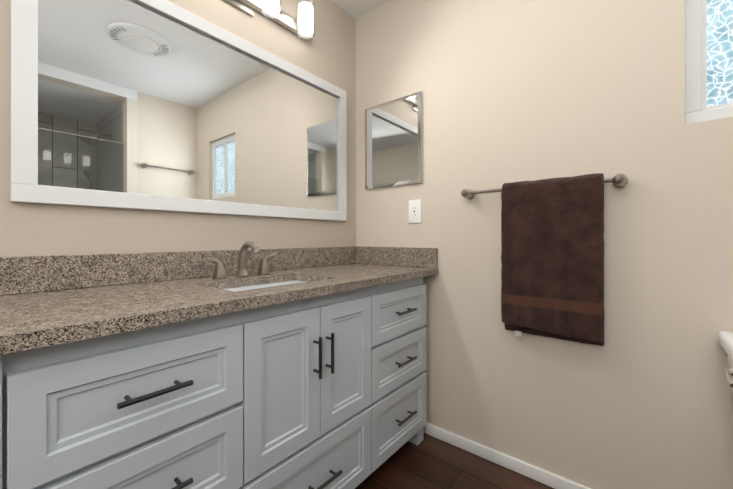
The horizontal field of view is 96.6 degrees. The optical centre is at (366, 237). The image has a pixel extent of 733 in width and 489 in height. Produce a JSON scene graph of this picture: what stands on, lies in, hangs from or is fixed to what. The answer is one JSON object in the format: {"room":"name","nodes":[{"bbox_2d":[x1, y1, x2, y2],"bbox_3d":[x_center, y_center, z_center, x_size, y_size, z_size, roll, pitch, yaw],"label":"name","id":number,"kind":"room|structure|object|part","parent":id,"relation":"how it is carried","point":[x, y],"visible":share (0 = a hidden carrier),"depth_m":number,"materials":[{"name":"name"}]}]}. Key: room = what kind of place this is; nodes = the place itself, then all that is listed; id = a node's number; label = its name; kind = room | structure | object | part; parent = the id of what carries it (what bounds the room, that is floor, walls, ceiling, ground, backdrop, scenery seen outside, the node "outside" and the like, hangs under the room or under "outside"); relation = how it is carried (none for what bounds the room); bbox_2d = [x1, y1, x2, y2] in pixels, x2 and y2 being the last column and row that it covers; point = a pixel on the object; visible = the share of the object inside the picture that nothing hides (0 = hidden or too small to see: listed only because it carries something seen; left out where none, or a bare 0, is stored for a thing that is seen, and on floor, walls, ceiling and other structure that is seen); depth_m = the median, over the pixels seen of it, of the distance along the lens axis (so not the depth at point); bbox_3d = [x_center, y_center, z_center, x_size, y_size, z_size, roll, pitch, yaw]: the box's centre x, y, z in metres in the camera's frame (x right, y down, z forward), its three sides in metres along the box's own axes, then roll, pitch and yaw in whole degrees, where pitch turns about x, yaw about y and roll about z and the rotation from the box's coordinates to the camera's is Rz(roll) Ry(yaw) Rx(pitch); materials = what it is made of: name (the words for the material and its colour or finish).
{"room":"bathroom","nodes":[
{"label":"bathroom","id":0,"kind":"room"},
{"bbox_2d":[0,0,355,256],"bbox_3d":[-0.938,-0.171,1.111,0.120,2.440,2.840,0,0,39],"label":"wall","id":1,"kind":"structure","parent":0,"point":[327,52],"depth_m":1.36,"materials":[{"name":"beige paint"}]},
{"bbox_2d":[0,246,355,292],"bbox_3d":[-0.581,0.107,1.432,0.020,0.106,1.600,0,0,39],"label":"backsplash","id":2,"kind":"structure","parent":1,"relation":"attached to","point":[30,274],"depth_m":1.11,"materials":[{"name":"brown stone"}]},
{"bbox_2d":[10,0,346,220],"bbox_3d":[-0.565,-0.493,1.448,0.026,0.784,1.373,0,0,39],"label":"mirror","id":3,"kind":"object","parent":1,"relation":"attached to","point":[163,105],"visible":0.98,"depth_m":1.22,"materials":[{"name":"silver metal"}]},
{"bbox_3d":[-0.983,-0.493,0.938,0.026,0.678,0.053,0,0,39],"label":"frame","id":4,"kind":"part","parent":3,"relation":"part of","materials":[{"name":"white wood"}]},
{"bbox_3d":[-0.565,-0.858,1.448,0.026,0.053,1.373,0,0,39],"label":"frame","id":5,"kind":"part","parent":3,"relation":"part of","materials":[{"name":"white"}]},
{"bbox_3d":[-0.147,-0.492,1.959,0.026,0.678,0.053,0,0,39],"label":"frame","id":6,"kind":"part","parent":3,"relation":"part of","materials":[{"name":"white wood"}]},
{"bbox_2d":[224,0,314,40],"bbox_3d":[-0.516,-1.087,1.406,0.156,0.157,0.800,0,0,39],"label":"sconce","id":7,"kind":"object","parent":1,"relation":"attached to","point":[302,25],"visible":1,"depth_m":1.58,"materials":[{"name":"white glass"}]},
{"bbox_3d":[-0.428,-1.084,1.463,0.092,0.150,0.092,0,0,39],"label":"lamp shade","id":8,"kind":"part","parent":7,"relation":"part of","materials":[{"name":"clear glass"}]},
{"bbox_3d":[-0.428,-1.083,1.463,0.072,0.128,0.072,0,0,39],"label":"bulb","id":9,"kind":"part","parent":7,"relation":"part of","materials":[{"name":"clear glass"}]},
{"bbox_3d":[-0.301,-1.084,1.617,0.092,0.150,0.092,0,0,39],"label":"lamp shade","id":10,"kind":"part","parent":7,"relation":"part of","materials":[{"name":"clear glass"}]},
{"bbox_3d":[-0.301,-1.083,1.617,0.072,0.128,0.072,0,0,39],"label":"bulb","id":11,"kind":"part","parent":7,"relation":"part of","materials":[{"name":"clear glass"}]},
{"bbox_2d":[332,0,388,18],"bbox_3d":[0.424,-1.442,-0.004,3.640,0.100,2.840,0,0,39],"label":"ceiling","id":12,"kind":"structure","parent":0,"point":[355,9],"depth_m":1.96,"materials":[{"name":"white paint"}]},
{"bbox_2d":[355,433,553,488],"bbox_3d":[0.424,1.098,-0.005,3.640,0.100,2.840,0,0,39],"label":"floor","id":13,"kind":"structure","parent":0,"point":[429,462],"depth_m":1.46,"materials":[{"name":"brown wood"}]},
{"bbox_2d":[0,273,435,488],"bbox_3d":[-0.369,0.620,1.248,0.577,0.858,1.535,0,0,39],"label":"bathroom vanity","id":14,"kind":"object","parent":13,"relation":"on","point":[255,366],"depth_m":0.86,"materials":[{"name":"grey paint"}]},
{"bbox_3d":[-0.481,0.341,0.729,0.020,0.209,0.434,0,0,39],"label":"drawer","id":15,"kind":"part","parent":14,"relation":"part of","materials":[{"name":"grey paint"}]},
{"bbox_3d":[-0.493,0.336,0.677,0.032,0.009,0.010,0,0,39],"label":"pull post","id":16,"kind":"part","parent":14,"relation":"part of","materials":[{"name":"grey metal"}]},
{"bbox_3d":[-0.481,0.569,0.729,0.020,0.216,0.434,0,0,39],"label":"drawer","id":17,"kind":"part","parent":14,"relation":"part of","materials":[{"name":"grey paint"}]},
{"bbox_3d":[-0.432,0.564,0.751,0.032,0.009,0.010,0,0,39],"label":"pull post","id":18,"kind":"part","parent":14,"relation":"part of","materials":[{"name":"grey metal"}]},
{"bbox_2d":[0,261,438,344],"bbox_3d":[-0.359,0.175,1.264,0.575,0.030,1.622,0,0,39],"label":"countertop","id":19,"kind":"structure","parent":14,"relation":"on","point":[53,312],"depth_m":0.87,"materials":[{"name":"brown stone"}]},
{"bbox_2d":[200,241,279,276],"bbox_3d":[-0.480,0.087,1.323,0.138,0.145,0.330,0,0,39],"label":"faucet","id":20,"kind":"object","parent":19,"relation":"on","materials":[{"name":"silver metal"}]},
{"bbox_2d":[220,277,315,288],"bbox_3d":[-0.355,0.259,1.215,0.296,0.163,0.466,0,0,39],"label":"sink","id":21,"kind":"object","parent":19,"relation":"in","point":[275,280],"depth_m":1.33,"materials":[{"name":"white ceramic"}]},
{"bbox_3d":[-0.253,0.457,1.008,0.020,0.440,0.278,0,0,39],"label":"door","id":22,"kind":"part","parent":14,"relation":"part of","materials":[{"name":"grey paint"}]},
{"bbox_3d":[-0.165,0.825,1.115,0.020,0.267,0.557,0,0,39],"label":"drawer","id":23,"kind":"part","parent":14,"relation":"part of","materials":[{"name":"grey paint"}]},
{"bbox_3d":[-0.076,0.457,1.224,0.020,0.440,0.276,0,0,39],"label":"door","id":24,"kind":"part","parent":14,"relation":"part of","materials":[{"name":"grey paint"}]},
{"bbox_3d":[0.158,0.342,1.510,0.020,0.209,0.453,0,0,39],"label":"drawer","id":25,"kind":"part","parent":14,"relation":"part of","materials":[{"name":"grey paint"}]},
{"bbox_3d":[0.158,0.826,1.509,0.020,0.267,0.453,0,0,39],"label":"drawer","id":26,"kind":"part","parent":14,"relation":"part of","materials":[{"name":"grey paint"}]},
{"bbox_3d":[0.158,0.569,1.509,0.020,0.216,0.453,0,0,39],"label":"drawer","id":27,"kind":"part","parent":14,"relation":"part of","materials":[{"name":"grey paint"}]},
{"bbox_2d":[718,331,732,404],"bbox_3d":[1.100,0.673,0.636,0.495,0.750,0.726,0,0,39],"label":"toilet","id":28,"kind":"object","parent":13,"relation":"on","point":[725,340],"visible":0.98,"depth_m":0.97,"materials":[{"name":"white ceramic"}]},
{"bbox_3d":[1.262,0.324,0.826,0.486,0.050,0.228,0,0,39],"label":"tank lid","id":29,"kind":"part","parent":28,"relation":"part of","materials":[{"name":"white ceramic"}]},
{"bbox_3d":[1.019,0.394,0.915,0.017,0.021,0.104,0,0,39],"label":"lever arm","id":30,"kind":"part","parent":28,"relation":"part of"},
{"bbox_3d":[1.264,0.502,0.829,0.451,0.304,0.201,0,0,39],"label":"tank","id":31,"kind":"part","parent":28,"relation":"part of","materials":[{"name":"white ceramic"}]},
{"bbox_2d":[356,0,732,488],"bbox_3d":[0.906,-0.171,1.358,2.420,2.440,0.120,0,0,39],"label":"wall","id":32,"kind":"structure","parent":0,"point":[641,398],"depth_m":1.33,"materials":[{"name":"beige paint"}]},
{"bbox_2d":[365,91,421,188],"bbox_3d":[0.145,-0.545,1.890,0.393,0.494,0.017,0,0,39],"label":"mirror","id":33,"kind":"object","parent":32,"relation":"attached to","point":[393,142],"visible":1,"depth_m":1.87,"materials":[{"name":"silver metal"}]},
{"bbox_2d":[356,246,438,268],"bbox_3d":[0.147,0.107,1.885,0.572,0.106,0.020,0,0,39],"label":"backsplash","id":34,"kind":"structure","parent":32,"relation":"attached to","point":[426,258],"depth_m":1.85,"materials":[{"name":"brown stone"}]},
{"bbox_2d":[408,199,420,222],"bbox_3d":[0.265,-0.144,1.797,0.080,0.128,0.009,0,0,39],"label":"outlet","id":35,"kind":"object","parent":32,"relation":"attached to","point":[414,211],"visible":1,"depth_m":1.79,"materials":[{"name":"white plastic"}]},
{"bbox_2d":[424,423,590,488],"bbox_3d":[0.819,1.020,1.342,2.265,0.058,0.014,0,0,39],"label":"baseboard","id":36,"kind":"structure","parent":32,"relation":"attached to","point":[545,477],"depth_m":1.49,"materials":[{"name":"white wood"}]},
{"bbox_2d":[461,173,627,345],"bbox_3d":[0.704,0.093,1.382,0.630,0.675,0.095,0,0,39],"label":"towel rail","id":37,"kind":"object","parent":32,"relation":"attached to","point":[552,255],"visible":1,"depth_m":1.30,"materials":[{"name":"brown fabric"}]},
{"bbox_3d":[0.485,-0.213,1.573,0.048,0.048,0.077,0,0,39],"label":"post","id":38,"kind":"part","parent":37,"relation":"part of","materials":[{"name":"silver metal"}]},
{"bbox_2d":[501,173,603,345],"bbox_3d":[0.748,0.086,1.339,0.366,0.662,0.083,0,0,39],"label":"towel","id":39,"kind":"object","parent":37,"relation":"hanging from","point":[552,229],"depth_m":1.30,"materials":[{"name":"brown fabric"}]},
{"bbox_3d":[0.935,-0.213,1.204,0.048,0.048,0.077,0,0,39],"label":"post","id":40,"kind":"part","parent":37,"relation":"part of","materials":[{"name":"silver metal"}]},
{"bbox_2d":[685,0,732,123],"bbox_3d":[1.329,-0.686,1.002,0.512,0.588,0.045,0,0,39],"label":"window","id":41,"kind":"structure","parent":32,"relation":"in","point":[719,52],"depth_m":1.12,"materials":[{"name":"white"}]},
{"bbox_3d":[1.148,-0.686,1.151,0.044,0.500,0.045,0,0,39],"label":"frame","id":42,"kind":"part","parent":41,"relation":"part of","materials":[{"name":"white wood"}]},
{"bbox_3d":[1.173,-0.686,1.137,0.012,0.500,0.035,0,0,39],"label":"window sash","id":43,"kind":"part","parent":41,"relation":"part of","materials":[{"name":"white"}]},
{"bbox_3d":[1.333,-0.442,1.006,0.424,0.012,0.034,0,0,39],"label":"window sash","id":44,"kind":"part","parent":41,"relation":"part of","materials":[{"name":"white"}]},
{"bbox_3d":[1.330,-0.686,1.004,0.424,0.500,0.004,0,0,39],"label":"glass pane","id":45,"kind":"part","parent":41,"relation":"part of","materials":[{"name":"blue glass"}]}
]}

